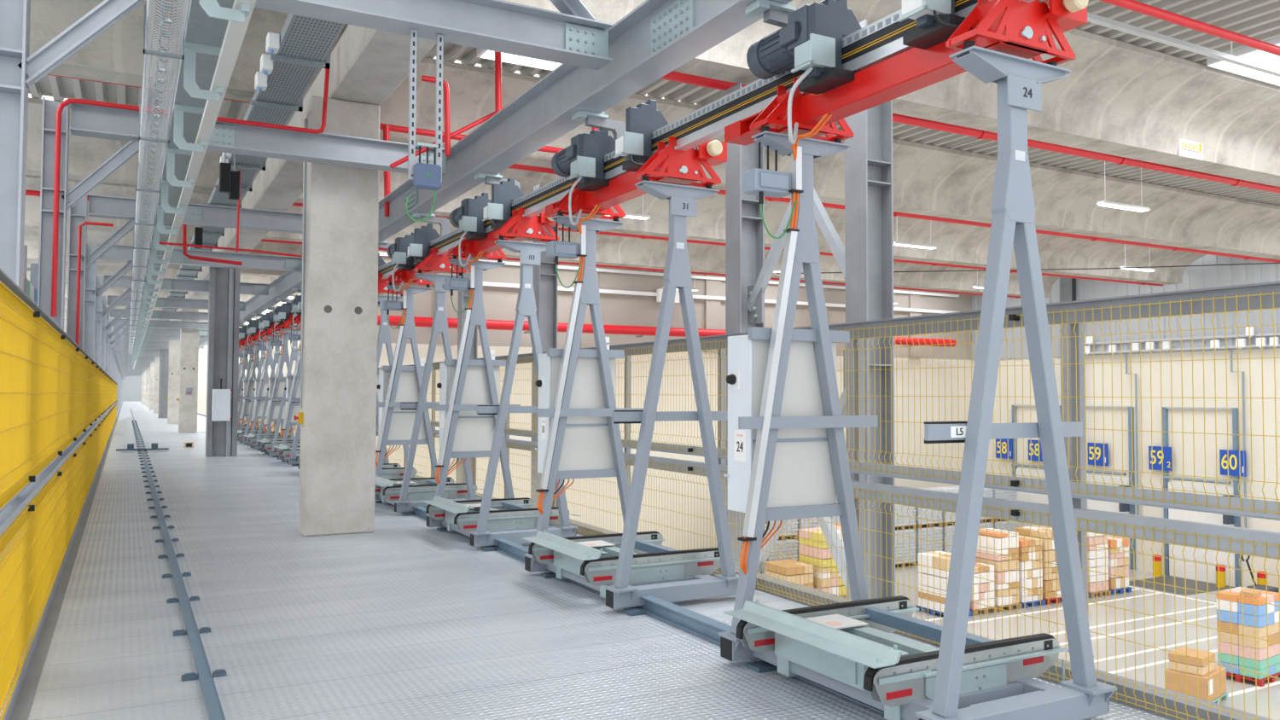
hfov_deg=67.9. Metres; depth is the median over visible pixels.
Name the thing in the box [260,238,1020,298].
pipe
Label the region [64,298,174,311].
roof beam
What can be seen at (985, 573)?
carton
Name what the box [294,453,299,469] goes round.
lift
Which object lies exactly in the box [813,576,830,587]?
carton
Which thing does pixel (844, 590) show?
carton
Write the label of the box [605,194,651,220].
hanging lamp
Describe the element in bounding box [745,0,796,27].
hanger
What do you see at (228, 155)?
junction box
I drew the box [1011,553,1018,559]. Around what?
carton
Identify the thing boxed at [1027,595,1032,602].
carton
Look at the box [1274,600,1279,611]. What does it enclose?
carton
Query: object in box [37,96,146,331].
column
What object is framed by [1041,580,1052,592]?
carton
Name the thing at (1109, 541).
carton
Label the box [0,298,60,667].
fence
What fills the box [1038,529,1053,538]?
carton
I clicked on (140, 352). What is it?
cross beam
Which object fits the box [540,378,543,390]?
switch plate
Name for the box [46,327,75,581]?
panel
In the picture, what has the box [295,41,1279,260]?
roof beam
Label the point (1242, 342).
junction box
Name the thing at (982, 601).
carton
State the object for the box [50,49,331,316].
pipe
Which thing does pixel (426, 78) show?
pipe
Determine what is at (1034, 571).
carton
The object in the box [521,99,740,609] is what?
lift
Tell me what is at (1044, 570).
carton
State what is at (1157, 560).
bollard
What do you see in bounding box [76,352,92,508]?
panel
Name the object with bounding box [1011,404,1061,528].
door
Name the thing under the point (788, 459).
lift
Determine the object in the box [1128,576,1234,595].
dock leveler
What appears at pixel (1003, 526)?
crate stack
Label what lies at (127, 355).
column
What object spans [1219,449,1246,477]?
sign
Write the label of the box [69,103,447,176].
cross beam
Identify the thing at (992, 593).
carton
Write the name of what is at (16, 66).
column
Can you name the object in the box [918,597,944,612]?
carton
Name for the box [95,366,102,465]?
bay
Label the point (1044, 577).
carton
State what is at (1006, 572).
carton
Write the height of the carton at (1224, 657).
0.177 m
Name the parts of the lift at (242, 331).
leg, leg, post, guide plate, post, leg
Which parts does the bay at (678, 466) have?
rail, rail, rail, post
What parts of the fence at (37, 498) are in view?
rail, rail, rail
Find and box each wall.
[122,376,141,401]
[197,291,301,436]
[375,343,972,550]
[377,250,971,360]
[971,254,1279,360]
[972,348,1279,587]
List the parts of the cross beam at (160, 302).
splice plate, plate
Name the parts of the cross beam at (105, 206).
splice plate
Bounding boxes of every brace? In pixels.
[549,0,596,20]
[745,199,791,311]
[756,519,787,573]
[813,186,845,280]
[816,517,846,588]
[839,387,845,415]
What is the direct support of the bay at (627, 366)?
on the floor at (405, 619)
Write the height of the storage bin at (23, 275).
0.450 m
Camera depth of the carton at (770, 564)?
27.88 m
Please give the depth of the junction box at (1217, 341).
30.37 m
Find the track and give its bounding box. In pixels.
[1048,6,1279,76]
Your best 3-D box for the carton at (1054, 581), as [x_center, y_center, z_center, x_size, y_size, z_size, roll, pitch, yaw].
[11.843,6.579,28.135,0.282,0.325,1.084,1,-2,-28]
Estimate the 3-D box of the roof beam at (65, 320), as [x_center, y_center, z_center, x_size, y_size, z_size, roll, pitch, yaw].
[-33.943,-2.402,52.469,14.040,0.950,2.400,1,-2,-28]
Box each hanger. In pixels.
[243,318,252,322]
[252,312,264,316]
[263,305,275,310]
[276,297,292,302]
[292,288,301,293]
[378,239,391,249]
[412,212,450,236]
[474,173,520,189]
[571,110,625,151]
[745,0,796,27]
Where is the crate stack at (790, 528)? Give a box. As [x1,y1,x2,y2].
[764,518,798,535]
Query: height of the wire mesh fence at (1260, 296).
2.010 m
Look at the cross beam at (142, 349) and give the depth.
56.74 m
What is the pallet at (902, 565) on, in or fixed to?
on the floor at (910, 593)
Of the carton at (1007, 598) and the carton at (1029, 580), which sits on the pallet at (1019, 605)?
the carton at (1007, 598)
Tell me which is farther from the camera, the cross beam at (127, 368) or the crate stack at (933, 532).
the cross beam at (127, 368)
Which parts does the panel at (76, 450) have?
rail, rail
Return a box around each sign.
[995,438,1012,459]
[1028,439,1042,461]
[1087,442,1108,465]
[1148,446,1172,471]
[1178,138,1203,160]
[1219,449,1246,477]
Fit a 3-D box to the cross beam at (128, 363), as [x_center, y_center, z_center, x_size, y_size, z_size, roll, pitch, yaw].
[-42.898,0.235,82.113,3.560,0.270,0.240,1,-2,-28]
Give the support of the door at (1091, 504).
in the wall at (1268, 363)
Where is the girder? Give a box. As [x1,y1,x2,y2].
[198,0,792,349]
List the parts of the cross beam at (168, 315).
splice plate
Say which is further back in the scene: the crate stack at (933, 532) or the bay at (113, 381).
the bay at (113, 381)
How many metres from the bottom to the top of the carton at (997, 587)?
0.153 m
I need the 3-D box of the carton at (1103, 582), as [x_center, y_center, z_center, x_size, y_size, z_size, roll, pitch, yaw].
[13.818,6.843,29.194,0.282,0.290,1.084,1,-2,-28]
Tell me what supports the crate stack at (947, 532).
on the pallet
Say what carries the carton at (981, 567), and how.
on the carton at (981, 573)
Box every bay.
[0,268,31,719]
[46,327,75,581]
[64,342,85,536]
[84,358,96,489]
[90,363,99,476]
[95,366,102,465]
[98,369,104,458]
[101,372,106,451]
[103,373,108,447]
[104,375,110,442]
[106,376,110,437]
[108,378,111,435]
[109,378,112,431]
[110,379,113,429]
[110,381,114,426]
[111,380,115,424]
[112,382,115,424]
[378,367,406,467]
[399,363,436,477]
[426,361,465,483]
[458,356,509,500]
[499,351,558,507]
[552,344,631,535]
[617,336,725,550]
[710,322,864,605]
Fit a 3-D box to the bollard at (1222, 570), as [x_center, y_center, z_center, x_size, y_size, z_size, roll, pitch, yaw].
[18.320,6.824,29.980,0.268,0.700,0.268,1,-2,-28]
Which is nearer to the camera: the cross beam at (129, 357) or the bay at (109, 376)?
the bay at (109, 376)
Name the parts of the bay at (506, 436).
rail, post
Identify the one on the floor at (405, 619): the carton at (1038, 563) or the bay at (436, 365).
the bay at (436, 365)
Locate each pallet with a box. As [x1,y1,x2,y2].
[779,534,798,540]
[895,524,916,529]
[895,561,916,567]
[907,522,942,528]
[915,605,972,616]
[933,521,954,526]
[969,606,997,616]
[979,518,993,523]
[983,518,1007,522]
[994,603,1021,611]
[1019,599,1045,608]
[1042,597,1062,605]
[1088,590,1111,598]
[1108,587,1131,594]
[1210,692,1228,704]
[1226,672,1279,686]
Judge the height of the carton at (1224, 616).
0.236 m
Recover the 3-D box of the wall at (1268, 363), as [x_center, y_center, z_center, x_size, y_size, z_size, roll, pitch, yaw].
[19.428,3.407,29.444,0.300,7.500,23.500,1,-2,-28]
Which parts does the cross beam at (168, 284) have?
splice plate, plate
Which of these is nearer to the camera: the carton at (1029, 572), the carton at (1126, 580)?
the carton at (1029, 572)
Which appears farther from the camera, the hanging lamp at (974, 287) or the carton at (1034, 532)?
the hanging lamp at (974, 287)
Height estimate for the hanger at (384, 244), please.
0.320 m
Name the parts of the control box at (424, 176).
hanging post, hanging post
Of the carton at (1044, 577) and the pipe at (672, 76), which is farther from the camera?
the carton at (1044, 577)
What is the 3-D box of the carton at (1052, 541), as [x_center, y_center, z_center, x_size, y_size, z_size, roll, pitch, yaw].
[11.848,5.380,28.178,0.282,0.325,1.084,1,-2,-28]
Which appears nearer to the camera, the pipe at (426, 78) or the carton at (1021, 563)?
the pipe at (426, 78)
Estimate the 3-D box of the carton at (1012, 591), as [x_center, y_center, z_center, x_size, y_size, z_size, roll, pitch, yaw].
[10.308,6.562,27.305,0.424,0.188,1.084,1,-2,-28]
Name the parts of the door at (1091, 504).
motor, guide rail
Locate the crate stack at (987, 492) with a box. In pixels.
[950,486,993,519]
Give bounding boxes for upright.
[23,244,27,292]
[26,263,38,290]
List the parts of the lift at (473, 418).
door, leg, stop arm, motor, cabinet rail, cabinet rail, plate, post, drive plate, chain, foot plate, leg, leg, guide plate, plate, chain, post, number plate, leg, buffer arm, foot plate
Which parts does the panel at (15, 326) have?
rail, rail, rail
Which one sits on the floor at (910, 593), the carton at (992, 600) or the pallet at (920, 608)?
the pallet at (920, 608)
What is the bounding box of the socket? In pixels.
[183,442,193,448]
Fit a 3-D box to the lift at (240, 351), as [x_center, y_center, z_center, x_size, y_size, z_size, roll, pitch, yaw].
[-14.398,0.799,34.059,1.324,3.720,2.350,1,-2,-28]
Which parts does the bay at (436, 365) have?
rail, rail, rail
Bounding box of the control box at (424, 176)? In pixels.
[405,29,443,221]
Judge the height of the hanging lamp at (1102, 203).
0.935 m
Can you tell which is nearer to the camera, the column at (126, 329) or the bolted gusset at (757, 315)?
the bolted gusset at (757, 315)
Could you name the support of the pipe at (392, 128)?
attached to the roof beam at (933, 181)
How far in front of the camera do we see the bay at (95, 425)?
16.91 m
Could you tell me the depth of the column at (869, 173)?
9.16 m
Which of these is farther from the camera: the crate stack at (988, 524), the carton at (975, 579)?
the crate stack at (988, 524)
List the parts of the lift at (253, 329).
door, leg, leg, post, guide plate, post, leg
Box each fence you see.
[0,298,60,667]
[845,302,1087,682]
[1063,280,1279,719]
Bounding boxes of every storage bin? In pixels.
[23,274,24,291]
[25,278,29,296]
[29,283,34,301]
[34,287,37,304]
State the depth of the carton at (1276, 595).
20.35 m
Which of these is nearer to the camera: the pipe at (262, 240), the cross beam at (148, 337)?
the pipe at (262, 240)
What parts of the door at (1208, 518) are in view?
motor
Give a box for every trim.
[2,401,122,719]
[197,413,1273,719]
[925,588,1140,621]
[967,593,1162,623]
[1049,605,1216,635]
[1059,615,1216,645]
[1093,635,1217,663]
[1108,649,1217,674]
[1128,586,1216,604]
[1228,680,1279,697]
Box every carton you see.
[764,560,782,572]
[765,570,799,584]
[774,560,791,564]
[775,564,795,575]
[783,559,799,563]
[785,563,803,575]
[794,562,813,573]
[797,573,813,584]
[798,528,815,539]
[798,537,828,548]
[798,544,830,558]
[798,554,830,568]
[804,583,813,587]
[810,530,826,541]
[812,571,830,579]
[813,565,830,573]
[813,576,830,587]
[813,585,830,593]
[829,558,836,566]
[829,586,838,595]
[830,566,838,572]
[830,571,838,578]
[830,577,838,587]
[837,529,843,540]
[837,585,846,595]
[838,576,844,585]
[917,552,937,567]
[918,564,948,578]
[918,572,948,590]
[918,584,946,598]
[918,591,945,604]
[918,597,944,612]
[925,551,946,555]
[932,555,950,570]
[934,551,951,554]
[969,599,978,610]
[971,583,978,593]
[971,593,978,600]
[973,567,978,573]
[973,573,978,583]
[974,564,983,572]
[975,557,1008,571]
[975,563,989,571]
[976,546,1007,555]
[976,551,1004,561]
[976,563,994,571]
[976,572,983,583]
[977,534,1004,549]
[977,582,983,593]
[977,599,983,609]
[978,529,992,535]
[978,592,983,599]
[982,528,1002,531]
[983,531,1007,537]
[983,571,989,582]
[983,582,989,592]
[983,591,989,599]
[983,599,989,608]
[988,581,994,591]
[988,590,994,598]
[989,570,994,581]
[989,598,994,606]
[994,530,1018,536]
[994,571,1005,584]
[994,582,1008,590]
[994,588,1008,597]
[994,596,1005,606]
[1002,536,1012,548]
[1003,570,1012,583]
[1004,553,1012,560]
[1005,595,1012,605]
[1006,547,1018,554]
[1007,558,1018,570]
[1007,581,1018,588]
[1007,587,1018,595]
[1010,570,1018,581]
[1011,535,1018,547]
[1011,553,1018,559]
[1012,594,1019,604]
[1014,527,1034,535]
[1017,552,1029,561]
[1018,535,1052,550]
[1018,537,1035,546]
[1018,539,1029,546]
[1018,546,1028,552]
[1018,561,1027,570]
[1018,570,1027,579]
[1018,578,1027,589]
[1018,589,1027,597]
[1018,596,1027,602]
[1024,526,1041,529]
[1024,536,1041,546]
[1025,569,1031,578]
[1026,578,1032,588]
[1027,551,1035,560]
[1027,560,1031,570]
[1027,588,1032,596]
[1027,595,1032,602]
[1028,546,1035,552]
[1029,529,1052,538]
[1030,569,1037,577]
[1031,594,1037,601]
[1032,559,1037,569]
[1032,577,1037,588]
[1032,587,1037,595]
[1034,551,1042,559]
[1035,545,1041,551]
[1035,559,1042,568]
[1036,568,1042,577]
[1036,576,1042,587]
[1036,587,1042,594]
[1036,594,1042,600]
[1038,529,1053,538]
[1041,549,1054,562]
[1041,567,1052,573]
[1041,572,1052,580]
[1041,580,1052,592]
[1041,591,1055,599]
[1042,561,1052,568]
[1050,561,1056,567]
[1051,538,1054,549]
[1051,572,1058,579]
[1051,579,1058,591]
[1052,566,1058,572]
[1055,590,1061,598]
[1087,532,1094,536]
[1087,536,1099,545]
[1088,544,1095,550]
[1088,550,1095,558]
[1088,558,1095,567]
[1088,566,1099,575]
[1088,575,1096,582]
[1088,581,1096,593]
[1094,558,1102,566]
[1095,544,1101,550]
[1095,581,1102,591]
[1096,549,1102,558]
[1096,574,1102,581]
[1097,535,1107,544]
[1097,565,1108,575]
[1101,543,1108,549]
[1101,548,1108,557]
[1101,574,1108,581]
[1101,580,1108,591]
[1102,557,1108,565]
[1106,547,1115,553]
[1107,536,1128,546]
[1107,537,1122,547]
[1107,538,1117,548]
[1107,558,1117,567]
[1107,578,1116,589]
[1108,552,1114,558]
[1108,566,1117,578]
[1113,577,1120,588]
[1115,552,1119,558]
[1116,558,1122,566]
[1116,565,1122,577]
[1119,552,1123,558]
[1119,576,1123,587]
[1120,565,1128,576]
[1122,557,1128,565]
[1122,576,1128,587]
[1124,552,1128,557]
[1164,665,1226,702]
[1168,646,1215,667]
[1169,660,1214,675]
[1216,590,1239,602]
[1216,599,1238,612]
[1216,609,1239,623]
[1216,620,1238,634]
[1216,630,1239,645]
[1217,641,1239,656]
[1217,652,1239,664]
[1217,661,1239,674]
[1225,588,1240,593]
[1233,587,1255,590]
[1237,595,1266,605]
[1238,602,1266,616]
[1238,613,1266,628]
[1238,624,1267,638]
[1238,634,1267,649]
[1239,587,1261,598]
[1239,645,1267,661]
[1239,657,1267,669]
[1239,665,1268,679]
[1259,593,1274,603]
[1261,590,1279,601]
[1267,601,1274,614]
[1268,612,1274,625]
[1268,623,1274,635]
[1268,634,1274,646]
[1268,645,1274,657]
[1268,656,1275,666]
[1268,664,1275,675]
[1273,610,1279,622]
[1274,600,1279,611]
[1274,622,1279,634]
[1274,632,1279,644]
[1274,643,1279,655]
[1274,654,1279,663]
[1275,663,1279,673]
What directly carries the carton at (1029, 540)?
on the carton at (1030, 547)
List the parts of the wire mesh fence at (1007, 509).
rail, rail, rail, post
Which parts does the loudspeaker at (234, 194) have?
rod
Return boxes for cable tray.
[128,0,189,354]
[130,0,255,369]
[156,13,345,328]
[1084,332,1279,354]
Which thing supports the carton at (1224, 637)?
on the carton at (1224, 647)
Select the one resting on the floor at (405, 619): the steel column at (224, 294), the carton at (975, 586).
the steel column at (224, 294)
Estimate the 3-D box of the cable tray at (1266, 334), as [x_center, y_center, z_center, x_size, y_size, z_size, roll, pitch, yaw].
[19.730,-0.645,28.323,0.160,0.420,15.000,1,-2,-28]
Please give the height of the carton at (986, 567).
0.147 m
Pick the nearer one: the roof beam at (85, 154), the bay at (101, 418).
the roof beam at (85, 154)
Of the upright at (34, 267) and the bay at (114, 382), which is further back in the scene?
the bay at (114, 382)
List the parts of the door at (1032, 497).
guide rail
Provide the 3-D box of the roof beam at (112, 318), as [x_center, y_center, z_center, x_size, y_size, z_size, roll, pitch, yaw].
[-30.994,-2.587,47.018,14.040,0.950,2.400,1,-2,-28]
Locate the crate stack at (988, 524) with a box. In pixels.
[979,521,993,528]
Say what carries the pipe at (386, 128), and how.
attached to the girder
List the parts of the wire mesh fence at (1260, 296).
rail, rail, rail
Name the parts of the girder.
splice plate, splice plate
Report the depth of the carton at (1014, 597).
26.85 m
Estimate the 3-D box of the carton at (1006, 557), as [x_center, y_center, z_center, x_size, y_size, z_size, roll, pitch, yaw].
[10.123,5.576,27.238,0.282,0.153,1.084,1,-2,-28]
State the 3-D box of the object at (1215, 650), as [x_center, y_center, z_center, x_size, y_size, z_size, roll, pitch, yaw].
[9.831,6.795,20.442,19.000,0.006,0.120,1,-2,-28]
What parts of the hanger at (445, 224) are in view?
clamp plate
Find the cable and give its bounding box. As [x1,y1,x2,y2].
[777,262,1279,273]
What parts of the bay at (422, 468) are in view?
post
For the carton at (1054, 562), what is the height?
0.148 m
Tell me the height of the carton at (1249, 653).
0.236 m
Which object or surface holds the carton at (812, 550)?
on the carton at (814, 560)
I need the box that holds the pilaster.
[1059,277,1076,500]
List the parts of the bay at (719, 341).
rail, rail, rail, post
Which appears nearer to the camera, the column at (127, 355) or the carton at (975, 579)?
the carton at (975, 579)
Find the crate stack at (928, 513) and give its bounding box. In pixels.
[914,488,942,524]
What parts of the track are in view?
rod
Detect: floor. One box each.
[0,401,1172,719]
[895,563,1279,719]
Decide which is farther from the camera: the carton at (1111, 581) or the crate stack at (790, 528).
the crate stack at (790, 528)
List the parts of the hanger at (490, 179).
clamp plate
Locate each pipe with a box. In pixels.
[25,189,88,200]
[46,74,250,103]
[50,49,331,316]
[75,221,113,344]
[159,241,302,257]
[182,224,242,265]
[235,170,240,252]
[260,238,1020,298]
[291,202,1163,286]
[377,314,956,347]
[379,122,564,153]
[383,124,390,216]
[389,106,504,168]
[421,75,450,156]
[494,51,501,113]
[507,163,1279,262]
[660,70,1279,193]
[1099,0,1279,56]
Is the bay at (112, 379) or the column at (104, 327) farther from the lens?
the bay at (112, 379)
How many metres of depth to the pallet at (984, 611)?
26.19 m
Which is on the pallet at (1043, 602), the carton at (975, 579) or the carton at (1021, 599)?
the carton at (1021, 599)
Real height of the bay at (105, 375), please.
2.010 m
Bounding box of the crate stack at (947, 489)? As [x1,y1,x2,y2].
[925,486,959,522]
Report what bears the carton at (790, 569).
on the carton at (769, 573)
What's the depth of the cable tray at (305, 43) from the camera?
9.33 m
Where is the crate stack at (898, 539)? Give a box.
[895,527,916,564]
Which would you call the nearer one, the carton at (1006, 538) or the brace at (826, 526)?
the brace at (826, 526)
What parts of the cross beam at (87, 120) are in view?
splice plate, plate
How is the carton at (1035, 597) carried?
on the pallet at (1043, 602)
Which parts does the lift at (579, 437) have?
foot plate, rotary knob, door, stop arm, leg, motor, cabinet rail, cabinet rail, post, chain, plate, drive plate, leg, foot plate, leg, guide plate, chain, plate, post, number plate, leg, buffer arm, foot plate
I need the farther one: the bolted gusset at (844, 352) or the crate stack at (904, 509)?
the crate stack at (904, 509)
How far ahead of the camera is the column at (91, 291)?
17.18 m
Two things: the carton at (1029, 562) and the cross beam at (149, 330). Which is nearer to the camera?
the carton at (1029, 562)
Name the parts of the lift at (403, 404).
door, leg, motor, foot plate, drive plate, cabinet rail, cabinet rail, post, leg, chain, leg, guide plate, plate, chain, post, number plate, leg, foot plate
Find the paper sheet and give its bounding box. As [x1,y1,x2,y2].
[1208,679,1212,696]
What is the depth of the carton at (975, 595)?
26.11 m
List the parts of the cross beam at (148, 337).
splice plate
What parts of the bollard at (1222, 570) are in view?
post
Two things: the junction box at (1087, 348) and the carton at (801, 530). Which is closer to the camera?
the carton at (801, 530)
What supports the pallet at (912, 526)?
on the crate stack at (898, 539)
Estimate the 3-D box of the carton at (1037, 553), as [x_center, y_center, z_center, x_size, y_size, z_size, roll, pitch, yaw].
[11.237,5.645,27.838,0.282,0.246,1.084,1,-2,-28]
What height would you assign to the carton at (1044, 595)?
0.189 m
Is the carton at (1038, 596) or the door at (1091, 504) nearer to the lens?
the carton at (1038, 596)
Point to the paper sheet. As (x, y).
(1210, 681)
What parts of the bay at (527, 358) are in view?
rail, rail, rail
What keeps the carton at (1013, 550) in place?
on the carton at (1013, 555)
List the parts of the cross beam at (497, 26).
plate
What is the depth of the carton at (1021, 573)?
27.07 m
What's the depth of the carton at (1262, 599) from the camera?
19.95 m
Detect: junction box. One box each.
[219,156,228,163]
[222,152,232,158]
[254,71,267,91]
[259,53,273,74]
[265,31,279,53]
[1085,336,1093,345]
[1085,346,1090,354]
[1108,344,1117,354]
[1132,343,1139,352]
[1146,342,1154,351]
[1162,341,1169,350]
[1210,339,1220,349]
[1235,338,1245,349]
[1245,326,1254,337]
[1256,337,1266,348]
[1269,337,1279,347]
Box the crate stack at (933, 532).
[907,524,942,561]
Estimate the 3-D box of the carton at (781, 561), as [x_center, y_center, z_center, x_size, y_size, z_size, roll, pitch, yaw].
[4.233,6.087,28.102,0.312,0.228,0.542,1,-2,-28]
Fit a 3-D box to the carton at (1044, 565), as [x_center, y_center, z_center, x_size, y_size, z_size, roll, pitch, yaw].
[11.593,5.961,28.020,0.282,0.150,1.084,1,-2,-28]
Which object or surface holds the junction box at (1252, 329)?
attached to the cable tray at (1266, 334)
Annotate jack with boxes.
[1240,554,1278,593]
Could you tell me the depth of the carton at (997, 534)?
26.76 m
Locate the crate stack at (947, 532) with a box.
[932,522,954,552]
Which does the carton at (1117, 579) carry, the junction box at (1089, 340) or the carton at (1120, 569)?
the carton at (1120, 569)
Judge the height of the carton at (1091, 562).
0.232 m
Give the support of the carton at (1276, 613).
on the carton at (1277, 625)
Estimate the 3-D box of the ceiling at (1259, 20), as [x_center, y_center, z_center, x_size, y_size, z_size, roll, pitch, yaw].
[5.592,-4.311,10.564,6.500,0.140,3.100,1,-2,-28]
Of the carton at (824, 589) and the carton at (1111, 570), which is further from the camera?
the carton at (1111, 570)
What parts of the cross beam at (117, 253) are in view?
splice plate, plate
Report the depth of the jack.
28.04 m
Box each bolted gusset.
[747,285,764,324]
[843,350,845,390]
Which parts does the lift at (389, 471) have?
leg, number plate, guide plate, leg, post, plate, chain, leg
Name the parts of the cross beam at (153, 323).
splice plate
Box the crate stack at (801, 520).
[797,517,819,533]
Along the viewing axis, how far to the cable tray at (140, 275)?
8.00 m
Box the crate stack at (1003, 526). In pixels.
[983,518,1018,532]
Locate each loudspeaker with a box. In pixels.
[194,225,203,249]
[218,152,231,192]
[228,153,239,200]
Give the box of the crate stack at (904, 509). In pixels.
[895,504,916,526]
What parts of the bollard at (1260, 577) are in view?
post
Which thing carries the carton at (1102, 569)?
on the carton at (1103, 575)
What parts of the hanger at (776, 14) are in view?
clamp plate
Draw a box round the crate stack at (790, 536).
[789,535,799,561]
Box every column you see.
[0,0,145,556]
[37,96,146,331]
[66,194,138,349]
[83,243,132,360]
[93,274,133,366]
[100,295,129,371]
[104,313,132,374]
[108,319,128,376]
[110,326,128,378]
[111,335,128,379]
[113,343,127,380]
[114,343,127,381]
[115,348,127,382]
[116,352,128,383]
[116,356,127,390]
[116,359,128,413]
[117,360,128,397]
[117,362,127,411]
[118,364,127,395]
[118,366,127,409]
[140,372,144,403]
[142,371,146,405]
[145,368,150,407]
[148,362,155,410]
[152,357,159,413]
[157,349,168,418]
[166,340,180,424]
[176,308,199,432]
[205,267,240,457]
[293,95,380,536]
[455,258,478,492]
[530,183,558,508]
[725,82,764,574]
[844,19,895,599]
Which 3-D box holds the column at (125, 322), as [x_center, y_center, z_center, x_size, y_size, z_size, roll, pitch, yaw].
[-16.903,0.456,30.651,0.845,4.200,0.240,1,-2,-28]
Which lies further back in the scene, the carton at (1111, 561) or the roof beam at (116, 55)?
the carton at (1111, 561)
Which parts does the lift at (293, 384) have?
door, leg, cabinet rail, cabinet rail, leg, drive plate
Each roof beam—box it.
[23,227,191,269]
[24,174,225,240]
[26,97,257,195]
[26,260,178,284]
[29,0,318,106]
[64,284,168,301]
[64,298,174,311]
[64,310,169,320]
[64,319,133,327]
[195,271,296,296]
[199,309,256,318]
[211,241,302,276]
[239,294,274,306]
[241,195,1060,297]
[257,157,1207,285]
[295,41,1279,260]
[502,0,1279,186]
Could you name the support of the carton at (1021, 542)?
on the carton at (1021, 549)
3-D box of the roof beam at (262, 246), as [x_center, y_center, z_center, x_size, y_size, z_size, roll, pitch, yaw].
[-11.641,-3.133,29.752,3.540,0.950,2.400,1,-2,-28]
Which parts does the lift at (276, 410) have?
door, leg, cabinet rail, cabinet rail, drive plate, leg, post, guide plate, leg, post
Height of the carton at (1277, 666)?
0.197 m
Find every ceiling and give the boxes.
[28,75,250,120]
[285,110,295,125]
[335,23,1279,206]
[1075,0,1279,63]
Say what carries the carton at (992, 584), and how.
on the carton at (992, 593)
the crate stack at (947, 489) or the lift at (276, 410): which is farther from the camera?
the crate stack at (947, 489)
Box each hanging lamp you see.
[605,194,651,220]
[893,220,937,249]
[972,269,983,289]
[1096,161,1150,212]
[1119,244,1155,272]
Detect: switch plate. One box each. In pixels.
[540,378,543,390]
[732,371,738,389]
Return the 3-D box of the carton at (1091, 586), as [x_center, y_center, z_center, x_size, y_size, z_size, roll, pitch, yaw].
[13.314,6.832,28.922,0.282,0.287,1.084,1,-2,-28]
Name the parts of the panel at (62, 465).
rail, rail, rail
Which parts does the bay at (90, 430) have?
rail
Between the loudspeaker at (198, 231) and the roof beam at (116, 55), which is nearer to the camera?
the roof beam at (116, 55)
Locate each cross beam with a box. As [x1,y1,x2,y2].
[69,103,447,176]
[87,194,302,233]
[98,243,302,272]
[104,274,268,295]
[107,295,245,311]
[110,308,208,320]
[112,319,208,329]
[113,326,208,336]
[115,333,200,341]
[116,339,168,345]
[116,343,168,349]
[117,351,159,354]
[118,348,159,352]
[118,354,159,357]
[120,356,155,359]
[127,362,150,364]
[127,367,146,369]
[128,359,155,361]
[128,360,155,363]
[128,364,150,366]
[128,366,150,368]
[254,0,612,69]
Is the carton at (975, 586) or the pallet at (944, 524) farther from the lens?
the pallet at (944, 524)
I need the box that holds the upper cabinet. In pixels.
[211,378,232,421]
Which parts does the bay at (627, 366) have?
rail, post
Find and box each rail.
[130,408,226,719]
[238,442,884,714]
[250,0,1035,336]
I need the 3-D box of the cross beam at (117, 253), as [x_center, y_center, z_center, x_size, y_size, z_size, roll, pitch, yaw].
[-8.280,-1.933,18.108,3.560,0.270,0.240,1,-2,-28]
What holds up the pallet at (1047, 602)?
on the floor at (910, 593)
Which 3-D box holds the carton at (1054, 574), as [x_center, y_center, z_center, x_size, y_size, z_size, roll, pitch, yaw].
[11.844,6.309,28.144,0.282,0.187,1.084,1,-2,-28]
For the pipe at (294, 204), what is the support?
hanging from the roof beam at (957, 244)
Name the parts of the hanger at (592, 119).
clamp plate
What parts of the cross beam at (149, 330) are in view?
splice plate, plate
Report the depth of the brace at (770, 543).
10.48 m
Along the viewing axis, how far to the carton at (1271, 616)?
20.10 m
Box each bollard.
[1152,554,1161,576]
[1215,564,1225,587]
[1256,570,1267,585]
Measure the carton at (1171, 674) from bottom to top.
0.492 m
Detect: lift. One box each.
[237,317,282,443]
[237,324,266,432]
[237,339,256,429]
[243,310,299,449]
[256,302,301,455]
[273,294,301,464]
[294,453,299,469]
[374,223,483,512]
[375,252,423,479]
[421,177,580,546]
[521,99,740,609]
[718,0,1117,719]
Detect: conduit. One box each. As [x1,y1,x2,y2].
[378,251,959,313]
[1125,354,1139,515]
[1229,349,1246,528]
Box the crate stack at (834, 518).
[830,497,840,523]
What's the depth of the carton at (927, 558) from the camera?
26.32 m
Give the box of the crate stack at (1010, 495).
[992,488,1017,500]
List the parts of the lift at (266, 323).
door, leg, cabinet rail, drive plate, leg, post, guide plate, post, leg, leg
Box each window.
[476,47,561,70]
[1206,35,1279,86]
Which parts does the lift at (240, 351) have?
post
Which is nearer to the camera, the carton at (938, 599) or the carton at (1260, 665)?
the carton at (1260, 665)
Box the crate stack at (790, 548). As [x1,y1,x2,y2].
[764,536,798,571]
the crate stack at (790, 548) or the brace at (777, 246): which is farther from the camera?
the crate stack at (790, 548)
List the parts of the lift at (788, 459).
foot plate, rotary knob, door, stop arm, leg, motor, cabinet rail, cabinet rail, post, chain, drive plate, leg, plate, guide plate, foot plate, chain, plate, leg, post, number plate, leg, buffer arm, sensor rod, foot plate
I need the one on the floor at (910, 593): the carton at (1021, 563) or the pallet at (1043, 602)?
the pallet at (1043, 602)
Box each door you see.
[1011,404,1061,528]
[1085,406,1135,570]
[1162,407,1241,587]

